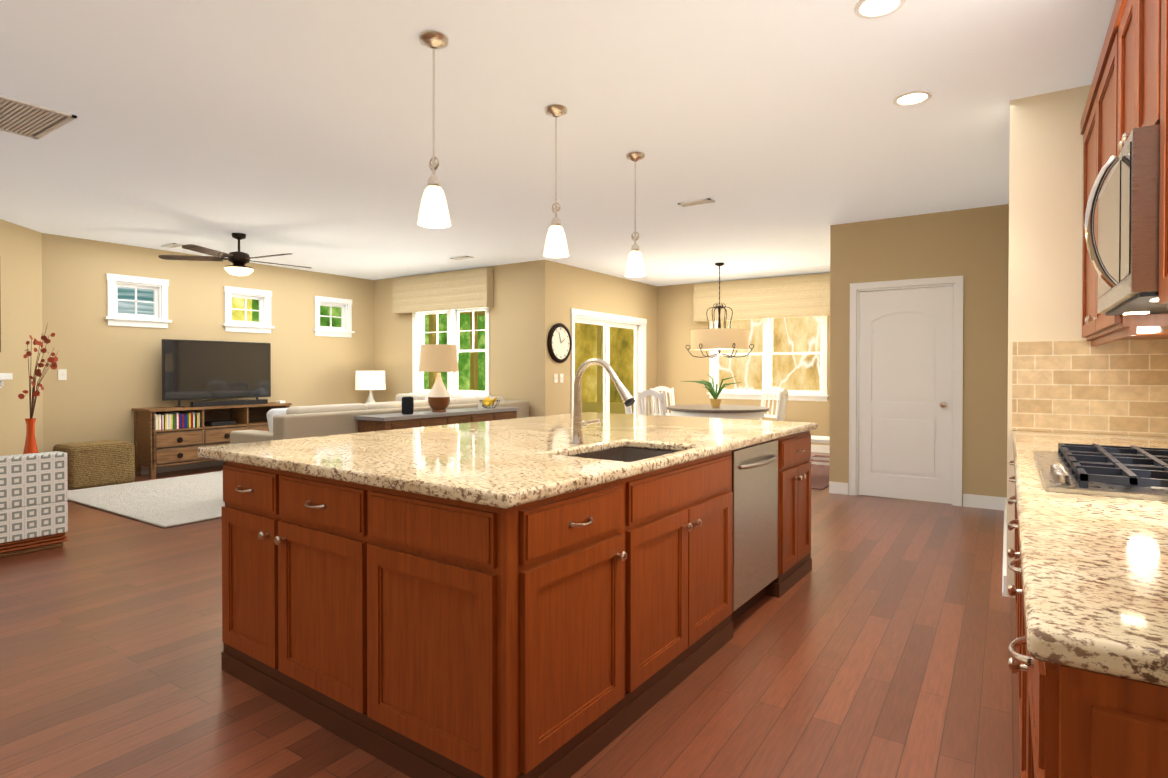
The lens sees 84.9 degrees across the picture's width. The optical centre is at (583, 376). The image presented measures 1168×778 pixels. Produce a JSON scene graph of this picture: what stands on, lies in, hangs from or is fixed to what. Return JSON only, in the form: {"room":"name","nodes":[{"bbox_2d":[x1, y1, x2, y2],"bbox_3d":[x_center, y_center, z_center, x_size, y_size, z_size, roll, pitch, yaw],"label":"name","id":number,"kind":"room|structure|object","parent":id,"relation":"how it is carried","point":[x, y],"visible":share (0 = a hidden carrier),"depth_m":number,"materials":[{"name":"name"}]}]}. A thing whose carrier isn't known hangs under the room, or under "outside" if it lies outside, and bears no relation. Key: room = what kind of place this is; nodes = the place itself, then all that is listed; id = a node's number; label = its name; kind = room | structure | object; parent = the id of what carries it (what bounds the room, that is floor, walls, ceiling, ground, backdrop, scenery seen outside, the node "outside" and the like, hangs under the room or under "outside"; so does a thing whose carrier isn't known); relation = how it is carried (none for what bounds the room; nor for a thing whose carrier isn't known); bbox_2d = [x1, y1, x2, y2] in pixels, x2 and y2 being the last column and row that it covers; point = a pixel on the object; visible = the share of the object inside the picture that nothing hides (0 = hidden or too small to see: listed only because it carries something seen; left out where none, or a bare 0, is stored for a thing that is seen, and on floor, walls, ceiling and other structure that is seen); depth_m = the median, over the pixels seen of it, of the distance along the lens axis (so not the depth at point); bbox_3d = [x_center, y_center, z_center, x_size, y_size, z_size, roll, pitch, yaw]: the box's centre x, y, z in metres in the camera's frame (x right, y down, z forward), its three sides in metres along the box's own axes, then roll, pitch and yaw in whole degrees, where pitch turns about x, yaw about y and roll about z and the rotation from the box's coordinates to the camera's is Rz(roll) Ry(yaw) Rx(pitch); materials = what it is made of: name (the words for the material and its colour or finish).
{"room":"open-plan kitchen","nodes":[
{"label":"open-plan kitchen","id":0,"kind":"room"},
{"bbox_2d":[0,219,42,455],"bbox_3d":[-5.699,-0.176,5.966,0.140,2.720,2.180,0,1,-11],"label":"wall","id":1,"kind":"structure","parent":0,"point":[21,278],"depth_m":6.49,"materials":[{"name":"beige paint"}]},
{"bbox_2d":[0,287,0,351],"bbox_3d":[-5.555,-0.698,5.699,0.035,0.930,0.950,0,1,-11],"label":"picture frame","id":2,"kind":"object","parent":1,"relation":"attached to","point":[0,319],"visible":1,"depth_m":6.16,"materials":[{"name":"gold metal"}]},
{"bbox_2d":[0,373,12,387],"bbox_3d":[-5.370,0.582,5.260,0.219,1.220,1.610,0,1,-11],"label":"fireplace mantel","id":3,"kind":"object","parent":1,"relation":"attached to","point":[6,376],"visible":1,"depth_m":5.98,"materials":[{"name":"white wood"}]},
{"bbox_2d":[104,273,171,327],"bbox_3d":[-5.340,-0.895,7.627,0.185,0.595,0.690,0,1,34],"label":"window","id":4,"kind":"structure","parent":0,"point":[158,287],"depth_m":7.61,"materials":[{"name":"white wood"}]},
{"bbox_2d":[42,233,373,451],"bbox_3d":[-4.639,-0.204,8.741,0.140,2.720,4.440,0,1,34],"label":"wall","id":5,"kind":"structure","parent":0,"point":[114,375],"depth_m":7.74,"materials":[{"name":"beige paint"}]},
{"bbox_2d":[58,369,66,379],"bbox_3d":[-5.708,-0.026,6.992,0.014,0.120,0.075,0,1,34],"label":"light switch","id":6,"kind":"object","parent":5,"relation":"attached to","point":[62,374],"visible":1,"depth_m":6.99,"materials":[{"name":"white plastic"}]},
{"bbox_2d":[141,460,224,474],"bbox_3d":[-4.611,1.100,8.652,0.020,0.115,4.300,0,1,34],"label":"baseboard","id":7,"kind":"structure","parent":5,"relation":"attached to","point":[144,470],"depth_m":8.02,"materials":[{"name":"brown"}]},
{"bbox_2d":[222,286,274,333],"bbox_3d":[-4.611,-0.906,8.727,0.185,0.595,0.690,0,1,34],"label":"window","id":8,"kind":"structure","parent":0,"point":[263,325],"depth_m":8.73,"materials":[{"name":"white wood"}]},
{"bbox_2d":[313,296,354,337],"bbox_3d":[-3.882,-0.917,9.827,0.185,0.595,0.690,0,1,34],"label":"window","id":9,"kind":"structure","parent":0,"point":[345,328],"depth_m":9.84,"materials":[{"name":"white wood"}]},
{"bbox_2d":[374,260,551,416],"bbox_3d":[-1.935,-0.212,9.528,3.500,2.720,0.140,0,1,34],"label":"wall","id":10,"kind":"structure","parent":0,"point":[520,328],"depth_m":8.84,"materials":[{"name":"beige paint"}]},
{"bbox_2d":[392,268,492,313],"bbox_3d":[-2.131,-1.254,9.474,1.960,0.545,0.144,0,1,34],"label":"valance","id":11,"kind":"object","parent":10,"relation":"attached to","point":[471,288],"visible":1,"depth_m":9.33,"materials":[{"name":"fabric"}]},
{"bbox_2d":[409,307,490,396],"bbox_3d":[-1.971,-0.374,9.517,1.640,1.445,0.185,0,1,34],"label":"living room window","id":12,"kind":"structure","parent":10,"relation":"in","point":[419,332],"depth_m":9.50,"materials":[{"name":"white wood"}]},
{"bbox_2d":[0,452,1020,777],"bbox_3d":[-2.269,1.233,6.141,13.200,0.100,13.600,0,1,34],"label":"floor","id":13,"kind":"structure","parent":0,"point":[878,640],"depth_m":2.62,"materials":[{"name":"brown wood"}]},
{"bbox_2d":[0,451,67,557],"bbox_3d":[-4.215,0.868,4.397,0.800,0.665,0.830,0,1,34],"label":"armchair","id":14,"kind":"object","parent":13,"relation":"on","point":[33,502],"visible":1,"depth_m":4.36,"materials":[{"name":"fabric"}]},
{"bbox_2d":[18,323,57,453],"bbox_3d":[-5.266,0.332,6.179,0.373,1.698,0.289,0,1,34],"label":"floor vase","id":15,"kind":"object","parent":13,"relation":"on","point":[30,446],"visible":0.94,"depth_m":6.17,"materials":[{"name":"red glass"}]},
{"bbox_2d":[53,440,134,489],"bbox_3d":[-5.309,0.944,6.929,0.500,0.459,0.600,0,1,34],"label":"ottoman","id":16,"kind":"object","parent":13,"relation":"on","point":[91,464],"visible":0.79,"depth_m":6.77,"materials":[{"name":"brown wicker"}]},
{"bbox_2d":[68,471,224,527],"bbox_3d":[-3.499,1.163,6.955,2.450,0.021,3.000,0,1,34],"label":"shag rug","id":17,"kind":"object","parent":13,"relation":"on","point":[174,501],"visible":0.31,"depth_m":6.06,"materials":[{"name":"white carpet"}]},
{"bbox_2d":[230,393,528,443],"bbox_3d":[-2.726,0.681,7.818,2.480,0.921,3.500,0,1,34],"label":"sofa","id":18,"kind":"object","parent":17,"relation":"on","point":[293,422],"visible":0.15,"depth_m":6.17,"materials":[{"name":"beige fabric"}]},
{"bbox_2d":[132,339,291,478],"bbox_3d":[-4.667,0.352,8.141,0.473,1.620,1.740,0,1,34],"label":"tv stand","id":19,"kind":"object","parent":13,"relation":"on","point":[179,433],"visible":0.85,"depth_m":7.91,"materials":[{"name":"brown wood"}]},
{"bbox_2d":[162,339,284,406],"bbox_3d":[-4.580,-0.049,8.181,0.280,0.819,1.430,0,1,34],"label":"tv","id":20,"kind":"object","parent":19,"relation":"on","point":[191,369],"depth_m":8.10,"materials":[{"name":"black plastic"}]},
{"bbox_2d":[355,406,519,432],"bbox_3d":[-1.512,0.774,6.984,0.435,0.800,2.010,0,1,34],"label":"console table","id":21,"kind":"object","parent":13,"relation":"on","point":[378,422],"visible":0.19,"depth_m":6.58,"materials":[{"name":"brown wood"}]},
{"bbox_2d":[402,396,413,413],"bbox_3d":[-1.799,0.288,6.515,0.120,0.180,0.120,0,1,34],"label":"speaker","id":22,"kind":"object","parent":21,"relation":"on","point":[407,404],"visible":1,"depth_m":6.47},
{"bbox_2d":[419,344,458,411],"bbox_3d":[-1.567,0.014,6.899,0.420,0.720,0.420,0,1,34],"label":"light","id":23,"kind":"object","parent":21,"relation":"on","point":[438,358],"visible":1,"depth_m":6.77,"materials":[{"name":"beige fabric"}]},
{"bbox_2d":[479,397,499,407],"bbox_3d":[-1.114,0.299,7.549,0.246,0.136,0.246,0,1,34],"label":"fruit bowl","id":24,"kind":"object","parent":21,"relation":"on","point":[487,401],"visible":1,"depth_m":7.53,"materials":[{"name":"yellow"}]},
{"bbox_2d":[206,426,817,777],"bbox_3d":[-0.034,0.772,3.288,1.656,0.879,2.836,0,1,36],"label":"kitchen island","id":25,"kind":"object","parent":13,"relation":"on","point":[560,594],"depth_m":2.12,"materials":[{"name":"brown wood"}]},
{"bbox_2d":[198,410,817,505],"bbox_3d":[-0.092,0.326,3.351,1.780,0.070,2.850,0,1,36],"label":"island countertop","id":26,"kind":"structure","parent":25,"relation":"on","point":[505,461],"depth_m":2.66,"materials":[{"name":"beige stone"}]},
{"bbox_2d":[571,358,634,444],"bbox_3d":[0.114,0.107,2.801,0.323,0.379,0.181,0,1,36],"label":"faucet","id":27,"kind":"object","parent":26,"relation":"on","point":[577,439],"depth_m":2.81,"materials":[{"name":"silver metal"}]},
{"bbox_2d":[573,447,673,461],"bbox_3d":[0.173,0.446,2.650,0.442,0.213,0.652,0,1,36],"label":"sink","id":28,"kind":"object","parent":26,"relation":"in","point":[628,454],"depth_m":2.95,"materials":[{"name":"black metal"}]},
{"bbox_2d":[429,311,633,413],"bbox_3d":[-1.051,-0.226,10.969,3.320,2.719,3.220,0,1,34],"label":"exterior sunroom structure","id":29,"kind":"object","parent":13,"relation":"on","point":[597,407],"visible":0.08,"depth_m":11.89,"materials":[{"name":"yellow"}]},
{"bbox_2d":[624,389,631,413],"bbox_3d":[0.784,0.653,8.584,0.490,1.011,0.440,0,1,-4],"label":"dining chair","id":30,"kind":"object","parent":13,"relation":"on","point":[628,409],"visible":0.06,"depth_m":8.56,"materials":[{"name":"white wood"}]},
{"bbox_2d":[638,390,666,415],"bbox_3d":[0.999,0.659,8.008,0.490,1.011,0.440,0,1,-39],"label":"dining chair","id":31,"kind":"object","parent":13,"relation":"on","point":[647,393],"visible":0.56,"depth_m":7.86,"materials":[{"name":"white wood"}]},
{"bbox_2d":[650,386,674,415],"bbox_3d":[1.295,0.644,9.489,0.440,1.011,0.490,0,1,-31],"label":"dining chair","id":32,"kind":"object","parent":13,"relation":"on","point":[666,390],"visible":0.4,"depth_m":9.67,"materials":[{"name":"white wood"}]},
{"bbox_2d":[666,404,769,418],"bbox_3d":[1.801,0.782,8.657,1.370,0.749,1.370,0,1,34],"label":"dining table","id":33,"kind":"object","parent":13,"relation":"on","point":[730,411],"visible":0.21,"depth_m":8.17,"materials":[{"name":"white wood"}]},
{"bbox_2d":[681,374,741,406],"bbox_3d":[1.750,0.182,8.709,0.771,0.446,0.484,0,1,34],"label":"potted plant","id":34,"kind":"object","parent":33,"relation":"on","point":[715,401],"visible":1,"depth_m":8.61,"materials":[{"name":"green plant"}]},
{"bbox_2d":[759,387,786,419],"bbox_3d":[2.591,0.647,9.191,0.490,1.011,0.440,0,1,-34],"label":"dining chair","id":35,"kind":"object","parent":13,"relation":"on","point":[769,390],"visible":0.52,"depth_m":9.34,"materials":[{"name":"white wood"}]},
{"bbox_2d":[776,389,788,420],"bbox_3d":[2.387,0.656,8.356,0.490,1.011,0.440,0,1,27],"label":"dining chair","id":36,"kind":"object","parent":13,"relation":"on","point":[782,404],"visible":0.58,"depth_m":8.25,"materials":[{"name":"white wood"}]},
{"bbox_2d":[810,455,828,489],"bbox_3d":[2.938,1.157,7.997,0.730,0.011,2.750,0,1,34],"label":"area rug","id":37,"kind":"object","parent":13,"relation":"on","point":[819,477],"visible":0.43,"depth_m":7.58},
{"bbox_2d":[810,435,829,464],"bbox_3d":[2.724,0.653,7.324,0.490,1.011,0.440,0,1,34],"label":"dining chair","id":38,"kind":"object","parent":37,"relation":"on","point":[820,439],"visible":0.06,"depth_m":7.17,"materials":[{"name":"white wood"}]},
{"bbox_2d":[1008,0,1167,777],"bbox_3d":[1.708,-0.045,1.967,0.668,2.540,3.238,0,1,34],"label":"kitchen cabinets","id":39,"kind":"object","parent":13,"relation":"on","point":[1088,659],"depth_m":1.66,"materials":[{"name":"brown wood"}]},
{"bbox_2d":[1012,339,1167,436],"bbox_3d":[1.719,0.065,1.966,0.648,0.479,3.228,0,1,34],"label":"backsplash","id":40,"kind":"structure","parent":39,"relation":"on","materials":[{"name":"tile"}]},
{"bbox_2d":[1034,443,1167,500],"bbox_3d":[1.711,0.277,1.951,0.525,0.055,0.910,0,1,34],"label":"cooktop","id":41,"kind":"object","parent":39,"relation":"in","point":[1133,472],"depth_m":1.79,"materials":[{"name":"silver metal"}]},
{"bbox_2d":[1084,124,1167,315],"bbox_3d":[1.776,-0.431,1.901,0.482,0.442,0.760,0,1,34],"label":"microwave","id":42,"kind":"object","parent":39,"relation":"in","point":[1125,261],"depth_m":1.75,"materials":[{"name":"silver metal"}]},
{"bbox_3d":[-3.289,0.830,9.848,0.500,0.630,0.500,0,1,34],"label":"end table","id":43,"kind":"object","parent":13,"relation":"on","visible":0},
{"bbox_2d":[355,371,385,402],"bbox_3d":[-3.289,0.209,9.842,0.450,0.610,0.450,0,1,34],"label":"lamp","id":44,"kind":"object","parent":43,"relation":"on","point":[370,380],"visible":0.9,"depth_m":9.66,"materials":[{"name":"white fabric"}]},
{"bbox_2d":[0,0,1115,285],"bbox_3d":[-2.269,-1.597,6.112,13.200,0.120,13.600,0,1,34],"label":"ceiling","id":45,"kind":"structure","parent":0,"point":[784,134],"depth_m":3.80,"materials":[{"name":"white paint"}]},
{"bbox_2d":[0,95,76,138],"bbox_3d":[-3.313,-1.506,3.697,0.630,0.012,0.420,0,1,34],"label":"ceiling vent","id":46,"kind":"object","parent":45,"relation":"in","point":[26,119],"visible":1,"depth_m":3.72,"materials":[{"name":"white metal"}]},
{"bbox_2d":[161,243,183,247],"bbox_3d":[-4.833,-1.545,7.512,0.300,0.012,0.120,0,1,34],"label":"ceiling vent","id":47,"kind":"object","parent":45,"relation":"in","point":[173,245],"visible":0.92,"depth_m":7.49,"materials":[{"name":"white metal"}]},
{"bbox_2d":[158,233,310,275],"bbox_3d":[-3.678,-1.320,6.907,1.477,0.449,1.485,0,1,34],"label":"ceiling fan","id":48,"kind":"object","parent":45,"relation":"hanging from","point":[238,260],"visible":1,"depth_m":6.81,"materials":[{"name":"brown metal"}]},
{"bbox_2d":[418,30,450,227],"bbox_3d":[-0.666,-1.091,2.835,0.144,0.824,0.144,0,1,34],"label":"pendant light","id":49,"kind":"object","parent":45,"relation":"hanging from","point":[433,212],"visible":1,"depth_m":2.81,"materials":[{"name":"white glass"}]},
{"bbox_2d":[450,256,472,259],"bbox_3d":[-1.596,-1.554,8.342,0.300,0.012,0.120,0,1,34],"label":"ceiling vent","id":50,"kind":"object","parent":45,"relation":"in","point":[462,258],"visible":1,"depth_m":8.34,"materials":[{"name":"white metal"}]},
{"bbox_2d":[543,104,568,257],"bbox_3d":[-0.158,-1.099,3.602,0.144,0.824,0.144,0,1,34],"label":"pendant light","id":51,"kind":"object","parent":45,"relation":"hanging from","point":[556,245],"visible":1,"depth_m":3.57,"materials":[{"name":"white glass"}]},
{"bbox_2d":[625,152,645,276],"bbox_3d":[0.351,-1.106,4.368,0.144,0.824,0.144,0,1,34],"label":"pendant light","id":52,"kind":"object","parent":45,"relation":"hanging from","point":[635,266],"visible":1,"depth_m":4.34,"materials":[{"name":"white glass"}]},
{"bbox_2d":[678,198,714,206],"bbox_3d":[0.983,-1.526,5.589,0.300,0.012,0.120,0,1,34],"label":"ceiling vent","id":53,"kind":"object","parent":45,"relation":"in","point":[696,202],"visible":0.96,"depth_m":5.57,"materials":[{"name":"white metal"}]},
{"bbox_2d":[686,263,753,357],"bbox_3d":[1.864,-0.916,8.790,0.890,1.294,0.908,0,1,34],"label":"chandelier","id":54,"kind":"object","parent":45,"relation":"hanging from","point":[719,339],"visible":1,"depth_m":8.50,"materials":[{"name":"beige fabric"}]},
{"bbox_2d":[854,0,905,18],"bbox_3d":[1.190,-1.497,2.572,0.190,0.008,0.190,0,1,34],"label":"recessed light","id":55,"kind":"object","parent":45,"relation":"in","point":[868,9],"visible":1,"depth_m":2.59,"materials":[{"name":"white glass"}]},
{"bbox_2d":[893,90,931,105],"bbox_3d":[1.776,-1.506,3.456,0.190,0.008,0.190,0,1,34],"label":"recessed light","id":56,"kind":"object","parent":45,"relation":"in","point":[911,98],"visible":1,"depth_m":3.46,"materials":[{"name":"white glass"}]},
{"bbox_2d":[552,261,656,414],"bbox_3d":[0.402,-0.217,10.012,0.140,2.720,3.250,0,1,34],"label":"wall","id":57,"kind":"structure","parent":0,"point":[579,288],"depth_m":9.52,"materials":[{"name":"beige paint"}]},
{"bbox_2d":[554,374,557,382],"bbox_3d":[-0.382,0.017,8.693,0.014,0.120,0.075,0,1,34],"label":"light switch","id":58,"kind":"object","parent":57,"relation":"attached to","point":[555,378],"visible":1,"depth_m":8.69,"materials":[{"name":"white plastic"}]},
{"bbox_2d":[547,323,571,362],"bbox_3d":[-0.324,-0.464,8.745,0.045,0.550,0.550,0,1,34],"label":"wall clock","id":59,"kind":"object","parent":57,"relation":"attached to","point":[559,342],"visible":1,"depth_m":8.72,"materials":[{"name":"black metal"}]},
{"bbox_2d":[571,308,646,414],"bbox_3d":[0.383,0.084,9.962,0.157,2.120,2.240,0,1,34],"label":"door frame","id":60,"kind":"structure","parent":57,"relation":"attached to","point":[607,322],"depth_m":9.98,"materials":[{"name":"white wood"}]},
{"bbox_2d":[657,272,829,445],"bbox_3d":[2.828,-0.219,10.270,3.620,2.720,0.140,0,1,34],"label":"wall","id":61,"kind":"structure","parent":0,"point":[677,362],"depth_m":10.89,"materials":[{"name":"beige paint"}]},
{"bbox_2d":[693,273,829,321],"bbox_3d":[2.824,-1.235,10.090,2.300,0.635,0.144,0,1,34],"label":"valance","id":62,"kind":"object","parent":61,"relation":"attached to","point":[808,295],"visible":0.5,"depth_m":9.99,"materials":[{"name":"fabric"}]},
{"bbox_2d":[707,316,828,400],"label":"dining room window","id":63,"kind":"structure","parent":61,"relation":"in","point":[767,353],"depth_m":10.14,"materials":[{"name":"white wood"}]},
{"bbox_2d":[811,444,829,452],"bbox_3d":[2.784,1.084,10.216,3.620,0.115,0.020,0,1,34],"label":"baseboard","id":64,"kind":"structure","parent":61,"relation":"attached to","point":[814,448],"depth_m":9.68,"materials":[{"name":"white wood"}]},
{"bbox_2d":[829,204,1008,505],"bbox_3d":[3.171,-0.177,6.144,1.510,2.720,0.140,0,1,34],"label":"wall","id":65,"kind":"structure","parent":0,"point":[971,246],"depth_m":5.85,"materials":[{"name":"beige paint"}]},
{"bbox_2d":[858,286,952,503],"bbox_3d":[3.067,0.166,6.126,0.810,2.017,0.110,0,1,34],"label":"pantry door","id":66,"kind":"structure","parent":65,"relation":"in","point":[905,388],"depth_m":6.13,"materials":[{"name":"white wood"}]},
{"bbox_2d":[849,276,962,505],"bbox_3d":[3.100,0.126,6.176,0.974,2.112,0.163,0,1,34],"label":"door frame","id":67,"kind":"structure","parent":65,"relation":"attached to","point":[957,285],"depth_m":6.03,"materials":[{"name":"white wood"}]},
{"bbox_2d":[963,494,1000,509],"bbox_3d":[3.595,1.129,5.780,0.285,0.115,0.020,0,1,34],"label":"baseboard","id":68,"kind":"structure","parent":65,"relation":"attached to","point":[985,502],"depth_m":5.77,"materials":[{"name":"white wood"}]},
{"bbox_2d":[1006,85,1164,597],"bbox_3d":[3.489,-0.159,4.289,1.070,2.720,2.600,0,1,34],"label":"wall block","id":69,"kind":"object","parent":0,"point":[1045,218],"visible":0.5,"depth_m":3.41,"materials":[{"name":"beige paint"}]},
{"bbox_2d":[1002,497,1006,596],"bbox_3d":[3.035,1.141,4.604,0.020,0.115,2.600,0,1,34],"label":"baseboard","id":70,"kind":"structure","parent":69,"relation":"attached to","point":[1004,579],"depth_m":4.08,"materials":[{"name":"white wood"}]},
{"label":"outside","id":71,"kind":"structure","parent":0,"visible":0},
{"bbox_2d":[117,287,152,314],"bbox_3d":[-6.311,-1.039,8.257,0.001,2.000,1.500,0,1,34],"label":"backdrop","id":72,"kind":"structure","parent":71,"point":[126,293],"depth_m":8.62,"materials":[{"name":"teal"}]},
{"bbox_2d":[232,297,251,321],"bbox_3d":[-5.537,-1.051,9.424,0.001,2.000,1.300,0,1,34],"label":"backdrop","id":73,"kind":"structure","parent":71,"point":[237,303],"depth_m":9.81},
{"bbox_2d":[252,299,340,326],"bbox_3d":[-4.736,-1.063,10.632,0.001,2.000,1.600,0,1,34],"label":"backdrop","id":74,"kind":"structure","parent":71,"point":[325,311],"depth_m":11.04,"materials":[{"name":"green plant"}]},
{"bbox_2d":[424,313,484,390],"bbox_3d":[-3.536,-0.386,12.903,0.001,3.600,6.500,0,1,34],"label":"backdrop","id":75,"kind":"structure","parent":71,"point":[464,362],"depth_m":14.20,"materials":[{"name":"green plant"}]},
{"bbox_2d":[575,323,633,402],"bbox_3d":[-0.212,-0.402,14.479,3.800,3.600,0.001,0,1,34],"label":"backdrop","id":76,"kind":"structure","parent":71,"point":[622,352],"depth_m":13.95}
]}

